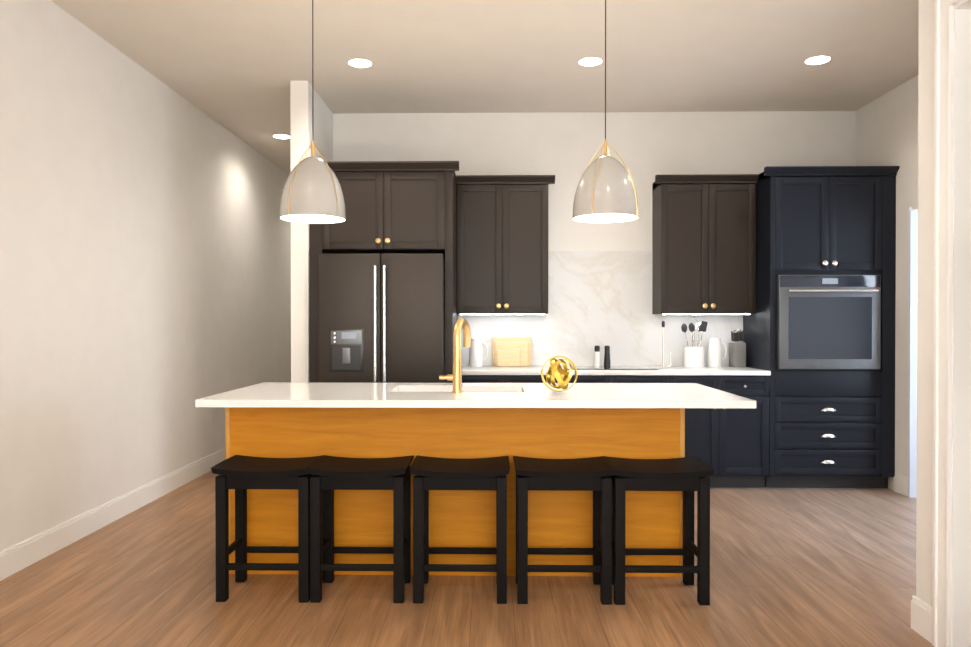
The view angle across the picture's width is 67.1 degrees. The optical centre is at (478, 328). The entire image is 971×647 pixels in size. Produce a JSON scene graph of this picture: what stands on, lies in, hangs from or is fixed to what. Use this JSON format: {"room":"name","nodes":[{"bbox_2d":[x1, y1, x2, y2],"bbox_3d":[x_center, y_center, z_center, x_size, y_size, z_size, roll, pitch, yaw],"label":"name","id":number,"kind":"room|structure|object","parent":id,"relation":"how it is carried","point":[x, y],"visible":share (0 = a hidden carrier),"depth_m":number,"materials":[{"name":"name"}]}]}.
{"room":"kitchen","nodes":[
{"label":"kitchen","id":0,"kind":"room"},
{"bbox_2d":[0,0,290,551],"bbox_3d":[-2.477,-0.288,4.105,0.200,3.070,14.100,0,0,1],"label":"wall","id":1,"kind":"structure","parent":0,"point":[145,266],"depth_m":4.72,"materials":[{"name":"white paint"}]},
{"bbox_2d":[0,447,225,580],"bbox_3d":[-2.370,1.178,4.113,0.014,0.138,13.700,0,0,1],"label":"baseboard","id":2,"kind":"structure","parent":1,"relation":"attached to","point":[14,559],"depth_m":4.49,"materials":[{"name":"white paint"}]},
{"bbox_2d":[290,81,332,382],"bbox_3d":[-1.279,-0.317,8.174,0.130,3.070,5.520,0,0,1],"label":"wall","id":3,"kind":"structure","parent":0,"point":[301,112],"depth_m":5.42,"materials":[{"name":"white paint"}]},
{"bbox_2d":[0,470,933,646],"bbox_3d":[1.232,1.297,4.049,7.900,0.100,14.100,0,0,1],"label":"floor","id":4,"kind":"structure","parent":0,"point":[812,567],"depth_m":3.42,"materials":[{"name":"brown wood"}]},
{"bbox_2d":[211,455,326,602],"bbox_3d":[-0.990,0.940,3.492,0.455,0.622,0.335,0,0,1],"label":"stool","id":5,"kind":"object","parent":4,"relation":"on","point":[240,474],"visible":0.81,"depth_m":3.35,"materials":[{"name":"black wood"}]},
{"bbox_2d":[306,455,413,602],"bbox_3d":[-0.555,0.940,3.484,0.455,0.622,0.335,0,0,1],"label":"stool","id":6,"kind":"object","parent":4,"relation":"on","point":[330,475],"visible":0.98,"depth_m":3.35,"materials":[{"name":"black wood"}]},
{"bbox_2d":[319,254,444,382],"bbox_3d":[-0.702,0.339,5.703,0.899,1.768,0.970,0,0,1],"label":"fridge","id":7,"kind":"object","parent":4,"relation":"on","point":[381,318],"visible":0.62,"depth_m":5.27,"materials":[{"name":"metal"}]},
{"bbox_2d":[310,161,458,382],"bbox_3d":[-0.696,0.004,5.804,1.116,2.462,0.898,0,0,1],"label":"tall cabinet","id":8,"kind":"object","parent":4,"relation":"on","point":[400,207],"visible":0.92,"depth_m":5.41,"materials":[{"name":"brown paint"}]},
{"bbox_2d":[225,410,684,576],"bbox_3d":[-0.122,0.805,4.008,2.322,0.884,0.624,0,0,1],"label":"kitchen island","id":9,"kind":"object","parent":4,"relation":"on","point":[442,420],"depth_m":3.70,"materials":[{"name":"orange wood"}]},
{"bbox_2d":[195,382,755,409],"bbox_3d":[-0.014,0.346,3.889,2.600,0.035,1.002,0,0,1],"label":"island countertop","id":10,"kind":"structure","parent":9,"relation":"on","point":[265,395],"depth_m":3.61,"materials":[{"name":"white stone"}]},
{"bbox_2d":[439,318,470,392],"bbox_3d":[-0.123,0.136,3.818,0.157,0.385,0.192,0,0,1],"label":"faucet","id":11,"kind":"object","parent":10,"relation":"on","point":[455,377],"visible":1,"depth_m":3.74,"materials":[{"name":"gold metal"}]},
{"bbox_2d":[541,356,577,391],"bbox_3d":[0.412,0.232,3.757,0.187,0.187,0.171,0,0,1],"label":"knot sculpture","id":12,"kind":"object","parent":10,"relation":"on","point":[559,373],"visible":1,"depth_m":3.73,"materials":[{"name":"gold metal"}]},
{"bbox_2d":[410,455,509,603],"bbox_3d":[-0.084,0.940,3.475,0.455,0.622,0.335,0,0,1],"label":"stool","id":13,"kind":"object","parent":4,"relation":"on","point":[436,473],"visible":1,"depth_m":3.33,"materials":[{"name":"black wood"}]},
{"bbox_2d":[462,375,557,382],"bbox_3d":[0.233,0.794,5.933,0.835,0.880,0.618,0,0,1],"label":"base cabinet","id":14,"kind":"object","parent":4,"relation":"on","point":[465,378],"depth_m":5.63,"materials":[{"name":"blue paint"}]},
{"bbox_2d":[462,366,770,375],"bbox_3d":[1.021,0.334,5.905,2.410,0.041,0.640,0,0,1],"label":"countertop","id":15,"kind":"structure","parent":14,"relation":"on","point":[588,370],"depth_m":5.62,"materials":[{"name":"stone"}]},
{"bbox_2d":[469,338,487,366],"bbox_3d":[-0.003,0.200,6.084,0.158,0.235,0.110,0,0,1],"label":"pitcher","id":16,"kind":"object","parent":15,"relation":"on","point":[475,355],"visible":0.96,"depth_m":6.04,"materials":[{"name":"ceramic"}]},
{"bbox_2d":[492,337,531,365],"bbox_3d":[0.278,0.193,6.160,0.335,0.245,0.088,0,0,1],"label":"cutting boards","id":17,"kind":"object","parent":15,"relation":"on","point":[511,351],"visible":1,"depth_m":6.15,"materials":[{"name":"brown wood"}]},
{"bbox_2d":[594,345,600,365],"bbox_3d":[0.992,0.229,6.142,0.058,0.176,0.058,0,0,1],"label":"salt grinder","id":18,"kind":"object","parent":15,"relation":"on","point":[597,356],"visible":0.94,"depth_m":6.12,"materials":[{"name":"white ceramic"}]},
{"bbox_2d":[604,345,610,365],"bbox_3d":[1.076,0.229,6.140,0.058,0.176,0.058,0,0,1],"label":"pepper grinder","id":19,"kind":"object","parent":15,"relation":"on","point":[607,362],"visible":0.9,"depth_m":6.12,"materials":[{"name":"black plastic"}]},
{"bbox_2d":[654,321,672,367],"bbox_3d":[1.518,0.127,6.027,0.156,0.382,0.156,0,0,1],"label":"paper towel holder","id":20,"kind":"object","parent":15,"relation":"on","point":[663,365],"visible":1,"depth_m":6.02,"materials":[{"name":"silver metal"}]},
{"bbox_2d":[681,317,707,367],"bbox_3d":[1.780,0.112,6.052,0.218,0.411,0.164,0,0,1],"label":"utensil crock","id":21,"kind":"object","parent":15,"relation":"on","point":[693,356],"visible":1,"depth_m":6.01,"materials":[{"name":"white ceramic"}]},
{"bbox_2d":[708,338,726,366],"bbox_3d":[1.972,0.198,6.049,0.158,0.240,0.110,0,0,1],"label":"carafe","id":22,"kind":"object","parent":15,"relation":"on","point":[715,358],"visible":1,"depth_m":6.01,"materials":[{"name":"ceramic"}]},
{"bbox_2d":[729,330,745,366],"bbox_3d":[2.144,0.162,6.066,0.100,0.310,0.120,0,0,1],"label":"knife block","id":23,"kind":"object","parent":15,"relation":"on","point":[737,351],"visible":1,"depth_m":6.01,"materials":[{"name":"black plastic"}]},
{"bbox_2d":[513,456,615,604],"bbox_3d":[0.392,0.940,3.467,0.455,0.622,0.335,0,0,1],"label":"stool","id":24,"kind":"object","parent":4,"relation":"on","point":[593,474],"visible":1,"depth_m":3.33,"materials":[{"name":"black wood"}]},
{"bbox_2d":[568,375,681,382],"bbox_3d":[1.025,0.794,5.919,1.012,0.880,0.618,0,0,1],"label":"base cabinet","id":25,"kind":"object","parent":4,"relation":"on","point":[580,378],"depth_m":5.61,"materials":[{"name":"blue paint"}]},
{"bbox_2d":[602,456,713,604],"bbox_3d":[0.834,0.940,3.459,0.455,0.622,0.335,0,0,1],"label":"stool","id":26,"kind":"object","parent":4,"relation":"on","point":[686,476],"visible":0.85,"depth_m":3.32,"materials":[{"name":"black wood"}]},
{"bbox_2d":[682,375,768,487],"bbox_3d":[1.812,0.795,5.904,0.827,0.880,0.618,0,0,1],"label":"base cabinet","id":27,"kind":"object","parent":4,"relation":"on","point":[730,446],"depth_m":5.60,"materials":[{"name":"blue paint"}]},
{"bbox_2d":[743,166,899,487],"bbox_3d":[2.675,0.004,5.836,0.996,2.462,0.713,0,0,1],"label":"tall cabinet","id":28,"kind":"object","parent":4,"relation":"on","point":[819,331],"visible":1,"depth_m":5.58,"materials":[{"name":"blue paint"}]},
{"bbox_2d":[51,0,918,173],"bbox_3d":[1.232,-1.873,4.027,7.900,0.100,14.100,0,0,1],"label":"ceiling","id":29,"kind":"structure","parent":0,"point":[235,67],"depth_m":4.86,"materials":[{"name":"paint"}]},
{"bbox_2d":[273,135,289,138],"bbox_3d":[-1.895,-1.842,7.024,0.156,0.004,0.156,0,0,1],"label":"recessed light","id":30,"kind":"object","parent":29,"relation":"in","point":[282,136],"visible":1,"depth_m":7.01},
{"bbox_2d":[280,0,345,223],"bbox_3d":[-0.885,-1.202,3.900,0.344,1.237,0.344,0,0,1],"label":"pendant light","id":31,"kind":"object","parent":29,"relation":"hanging from","point":[312,192],"visible":1,"depth_m":3.79,"materials":[{"name":"glass"}]},
{"bbox_2d":[349,59,370,66],"bbox_3d":[-0.820,-1.828,5.045,0.156,0.004,0.156,0,0,1],"label":"recessed light","id":32,"kind":"object","parent":29,"relation":"in","point":[360,63],"visible":1,"depth_m":5.04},
{"bbox_2d":[579,58,601,65],"bbox_3d":[0.764,-1.828,5.016,0.156,0.004,0.156,0,0,1],"label":"recessed light","id":33,"kind":"object","parent":29,"relation":"in","point":[590,61],"visible":1,"depth_m":5.00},
{"bbox_2d":[573,0,637,222],"bbox_3d":[0.669,-1.202,3.872,0.344,1.237,0.344,0,0,1],"label":"pendant light","id":34,"kind":"object","parent":29,"relation":"hanging from","point":[605,192],"visible":1,"depth_m":3.76,"materials":[{"name":"glass"}]},
{"bbox_2d":[805,56,829,64],"bbox_3d":[2.310,-1.827,4.988,0.156,0.004,0.156,0,0,1],"label":"recessed light","id":35,"kind":"object","parent":29,"relation":"in","point":[818,60],"visible":1,"depth_m":4.98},
{"bbox_2d":[333,111,855,250],"bbox_3d":[1.038,-0.304,6.297,4.570,3.070,0.150,0,0,1],"label":"wall","id":36,"kind":"structure","parent":0,"point":[564,147],"depth_m":6.22,"materials":[{"name":"white paint"}]},
{"bbox_2d":[486,329,494,341],"bbox_3d":[0.096,0.056,6.216,0.072,0.116,0.007,0,0,1],"label":"electrical outlet plate","id":37,"kind":"object","parent":36,"relation":"attached to","point":[490,333],"depth_m":6.21,"materials":[{"name":"white plastic"}]},
{"bbox_2d":[456,175,554,314],"bbox_3d":[0.216,-0.671,6.043,0.794,1.115,0.378,0,0,1],"label":"upper cabinet","id":38,"kind":"object","parent":36,"relation":"attached to","point":[501,244],"visible":1,"depth_m":5.91,"materials":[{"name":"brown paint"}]},
{"bbox_2d":[458,251,742,365],"bbox_3d":[1.026,-0.171,6.211,2.410,0.974,0.020,0,0,1],"label":"backsplash","id":39,"kind":"structure","parent":36,"relation":"attached to","point":[602,299],"depth_m":6.20,"materials":[{"name":"stone"}]},
{"bbox_2d":[688,329,695,341],"bbox_3d":[1.801,0.057,6.185,0.072,0.116,0.007,0,0,1],"label":"electrical outlet plate","id":40,"kind":"object","parent":36,"relation":"attached to","point":[689,332],"depth_m":6.18,"materials":[{"name":"white plastic"}]},
{"bbox_2d":[652,174,758,314],"bbox_3d":[1.822,-0.671,6.014,0.809,1.115,0.378,0,0,1],"label":"upper cabinet","id":41,"kind":"object","parent":36,"relation":"attached to","point":[703,244],"visible":1,"depth_m":5.88,"materials":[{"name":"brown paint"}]},
{"bbox_2d":[856,75,917,489],"bbox_3d":[3.223,-0.292,4.598,0.140,3.070,3.170,0,0,1],"label":"wall","id":42,"kind":"structure","parent":0,"point":[887,129],"depth_m":5.51,"materials":[{"name":"white paint"}]},
{"bbox_2d":[907,208,917,497],"bbox_3d":[3.230,0.175,5.366,0.152,2.125,0.029,0,0,1],"label":"trim","id":43,"kind":"structure","parent":42,"relation":"attached to","point":[912,355],"depth_m":5.36,"materials":[{"name":"paint"}]},
{"bbox_2d":[916,0,934,606],"bbox_3d":[1.894,-0.260,0.106,0.250,3.070,5.860,0,0,1],"label":"wall","id":44,"kind":"structure","parent":0,"point":[925,297],"depth_m":2.95,"materials":[{"name":"white paint"}]},
{"bbox_2d":[932,0,970,646],"bbox_3d":[1.922,-0.034,2.337,0.274,2.585,1.104,0,0,1],"label":"door frame","id":45,"kind":"structure","parent":44,"relation":"attached to","point":[951,567],"depth_m":2.81,"materials":[{"name":"white paint"}]}
]}

